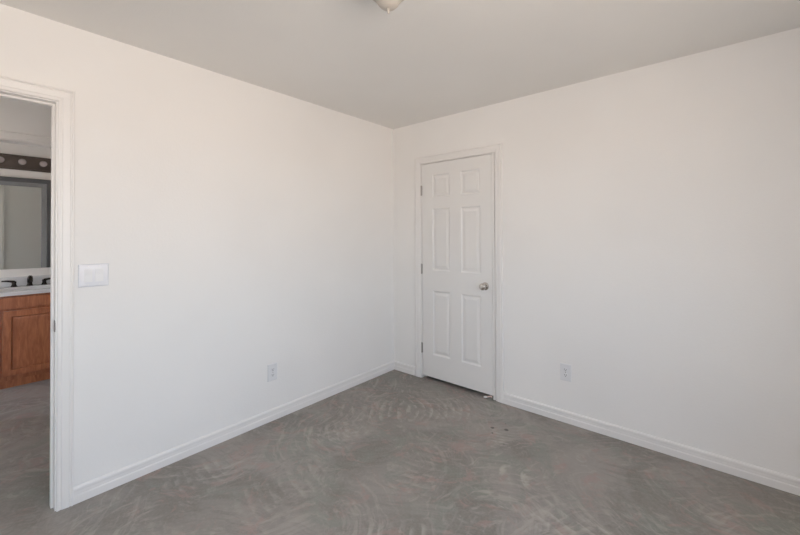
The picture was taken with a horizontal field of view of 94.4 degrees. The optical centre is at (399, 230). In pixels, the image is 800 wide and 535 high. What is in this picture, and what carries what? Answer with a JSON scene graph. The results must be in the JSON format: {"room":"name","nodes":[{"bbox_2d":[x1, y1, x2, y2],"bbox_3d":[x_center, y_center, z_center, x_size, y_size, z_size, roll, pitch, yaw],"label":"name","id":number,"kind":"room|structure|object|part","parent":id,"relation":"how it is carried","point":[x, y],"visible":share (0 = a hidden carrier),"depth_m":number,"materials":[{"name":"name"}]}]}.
{"room":"empty bedroom","nodes":[
{"label":"empty bedroom","id":0,"kind":"room"},
{"bbox_2d":[0,98,50,136],"bbox_3d":[-2.557,0.186,3.146,0.120,2.440,5.697,-1,-1,41],"label":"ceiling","id":1,"kind":"structure","parent":0,"point":[17,116],"depth_m":2.77,"materials":[{"name":"white paint"}]},
{"bbox_2d":[0,129,50,147],"bbox_3d":[-2.764,0.338,2.903,0.155,2.134,0.917,-1,-1,41],"label":"wall","id":2,"kind":"structure","parent":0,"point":[6,136],"depth_m":2.77,"materials":[{"name":"white paint"}]},
{"bbox_3d":[-2.764,0.362,2.902,0.120,2.085,0.818,-1,-1,41],"label":"frame","id":3,"kind":"part","parent":2,"relation":"part of","materials":[{"name":"white paint"}]},
{"bbox_2d":[0,142,50,277],"bbox_3d":[-4.078,0.196,3.522,0.120,2.440,2.790,-1,-1,41],"label":"wall","id":4,"kind":"structure","parent":0,"point":[6,148],"depth_m":3.76,"materials":[{"name":"white paint"}]},
{"bbox_2d":[0,176,50,269],"bbox_3d":[-3.999,-0.077,3.509,0.022,0.915,1.032,-1,-1,41],"label":"wall mirror","id":5,"kind":"object","parent":4,"relation":"attached to","point":[25,203],"visible":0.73,"depth_m":3.75,"materials":[{"name":"grey mirror"}]},
{"bbox_2d":[0,153,50,172],"bbox_3d":[-3.876,-0.686,3.581,0.126,0.148,0.835,-1,-1,41],"label":"vanity light","id":6,"kind":"object","parent":4,"relation":"attached to","point":[7,161],"visible":0.98,"depth_m":3.73,"materials":[{"name":"brown metal"}]},
{"bbox_2d":[18,159,26,164],"bbox_3d":[-3.762,-0.686,3.687,0.090,0.060,0.060,-1,-1,41],"label":"bulb","id":7,"kind":"object","parent":6,"relation":"attached to","point":[20,161],"depth_m":3.67,"materials":[{"name":"grey glass"}]},
{"bbox_2d":[39,161,46,166],"bbox_3d":[-3.664,-0.685,3.802,0.090,0.060,0.060,-1,-1,41],"label":"bulb","id":8,"kind":"object","parent":6,"relation":"attached to","point":[41,163],"depth_m":3.78,"materials":[{"name":"grey glass"}]},
{"bbox_2d":[0,275,50,286],"bbox_3d":[-3.820,0.506,3.712,0.020,0.089,1.918,-1,-1,41],"label":"backsplash","id":9,"kind":"structure","parent":4,"relation":"attached to","point":[21,281],"depth_m":3.72,"materials":[{"name":"white stone"}]},
{"bbox_2d":[0,3,393,486],"bbox_3d":[-1.435,0.173,2.265,0.120,2.440,5.577,-1,-1,41],"label":"wall","id":10,"kind":"structure","parent":0,"point":[241,228],"depth_m":2.38,"materials":[{"name":"white paint"}]},
{"bbox_2d":[0,75,74,511],"bbox_3d":[-2.030,0.337,1.568,0.155,2.104,0.964,-1,-1,41],"label":"door frame","id":11,"kind":"structure","parent":10,"relation":"in","point":[61,102],"depth_m":1.86,"materials":[{"name":"white paint"}]},
{"bbox_2d":[78,263,108,287],"bbox_3d":[-1.616,0.234,1.954,0.009,0.119,0.126,-1,-1,41],"label":"light switch","id":12,"kind":"object","parent":10,"relation":"attached to","point":[89,275],"visible":1,"depth_m":1.95,"materials":[{"name":"white plastic"}]},
{"bbox_2d":[73,361,393,504],"bbox_3d":[-0.858,1.354,2.820,0.014,0.084,2.473,-1,-1,41],"label":"baseboard","id":13,"kind":"structure","parent":10,"relation":"attached to","point":[82,492],"depth_m":2.37,"materials":[{"name":"white paint"}]},
{"bbox_2d":[268,363,276,381],"bbox_3d":[-0.940,1.044,2.733,0.008,0.122,0.078,-1,-1,41],"label":"wall outlet","id":14,"kind":"object","parent":10,"relation":"attached to","point":[272,368],"visible":1,"depth_m":2.73,"materials":[{"name":"white plastic"}]},
{"bbox_2d":[0,369,799,534],"bbox_3d":[-1.227,1.465,2.014,6.550,0.150,5.877,-1,-1,41],"label":"floor","id":15,"kind":"structure","parent":0,"point":[394,452],"depth_m":2.02,"materials":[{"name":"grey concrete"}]},
{"bbox_2d":[0,293,49,389],"bbox_3d":[-3.628,0.999,3.544,0.517,0.830,1.916,-1,-1,41],"label":"vanity cabinet","id":16,"kind":"object","parent":15,"relation":"on","point":[24,319],"visible":0.2,"depth_m":3.38,"materials":[{"name":"brown wood"}]},
{"bbox_3d":[-3.526,0.648,3.285,0.019,0.103,0.812,-1,-1,41],"label":"drawer","id":17,"kind":"part","parent":16,"relation":"part of","materials":[{"name":"brown wood"}]},
{"bbox_2d":[0,275,50,296],"bbox_3d":[-3.624,0.571,3.544,0.535,0.224,1.918,-1,-1,41],"label":"countertop","id":18,"kind":"structure","parent":16,"relation":"on","point":[5,289],"depth_m":3.63,"materials":[{"name":"white stone"}]},
{"bbox_2d":[1,275,50,286],"bbox_3d":[-3.692,0.497,3.693,0.160,0.107,0.386,-1,-1,41],"label":"faucet","id":19,"kind":"object","parent":18,"relation":"on","point":[30,277],"visible":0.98,"depth_m":3.68,"materials":[{"name":"black metal"}]},
{"bbox_3d":[-3.811,0.516,3.614,0.052,0.068,0.112,-1,-1,41],"label":"handle","id":20,"kind":"part","parent":19,"relation":"part of","materials":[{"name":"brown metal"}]},
{"bbox_3d":[-3.685,0.497,3.691,0.146,0.107,0.054,-1,-1,41],"label":"spout","id":21,"kind":"part","parent":19,"relation":"part of","materials":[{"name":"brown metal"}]},
{"bbox_3d":[-3.632,0.517,3.823,0.052,0.068,0.112,-1,-1,41],"label":"handle","id":22,"kind":"part","parent":19,"relation":"part of","materials":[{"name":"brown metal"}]},
{"bbox_2d":[0,0,799,128],"bbox_3d":[-1.238,-1.125,2.038,6.550,0.150,5.877,-1,-1,41],"label":"ceiling","id":23,"kind":"structure","parent":0,"point":[419,61],"depth_m":2.02,"materials":[{"name":"white paint"}]},
{"bbox_2d":[373,0,403,13],"bbox_3d":[-0.047,-0.970,1.504,0.320,0.179,0.320,-1,-1,41],"label":"ceiling light","id":24,"kind":"object","parent":23,"relation":"attached to","point":[386,5],"visible":1,"depth_m":1.49,"materials":[{"name":"white glass"}]},
{"bbox_2d":[393,27,799,478],"bbox_3d":[1.276,0.166,2.707,3.425,2.440,0.120,-1,-1,41],"label":"wall","id":25,"kind":"structure","parent":0,"point":[651,213],"depth_m":2.33,"materials":[{"name":"white paint"}]},
{"bbox_2d":[394,361,415,375],"bbox_3d":[0.049,1.358,3.662,0.271,0.084,0.014,-1,-1,41],"label":"baseboard","id":26,"kind":"structure","parent":25,"relation":"attached to","point":[399,366],"depth_m":3.65,"materials":[{"name":"white paint"}]},
{"bbox_2d":[415,143,503,402],"bbox_3d":[0.514,0.344,3.316,0.894,2.102,0.184,-1,-1,41],"label":"door","id":27,"kind":"structure","parent":25,"relation":"in","point":[459,207],"depth_m":3.26,"materials":[{"name":"white paint"}]},
{"bbox_3d":[0.695,0.465,3.082,0.065,0.065,0.066,-1,-1,41],"label":"knob","id":28,"kind":"part","parent":27,"relation":"part of","materials":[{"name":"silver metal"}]},
{"bbox_2d":[560,363,571,381],"bbox_3d":[1.200,1.026,2.683,0.078,0.122,0.008,-1,-1,41],"label":"wall outlet","id":29,"kind":"object","parent":25,"relation":"attached to","point":[565,369],"visible":1,"depth_m":2.68,"materials":[{"name":"white plastic"}]},
{"bbox_2d":[503,393,799,495],"bbox_3d":[1.637,1.339,2.304,2.134,0.084,0.014,-1,-1,41],"label":"baseboard","id":30,"kind":"structure","parent":25,"relation":"attached to","point":[767,477],"depth_m":2.28,"materials":[{"name":"white paint"}]}
]}

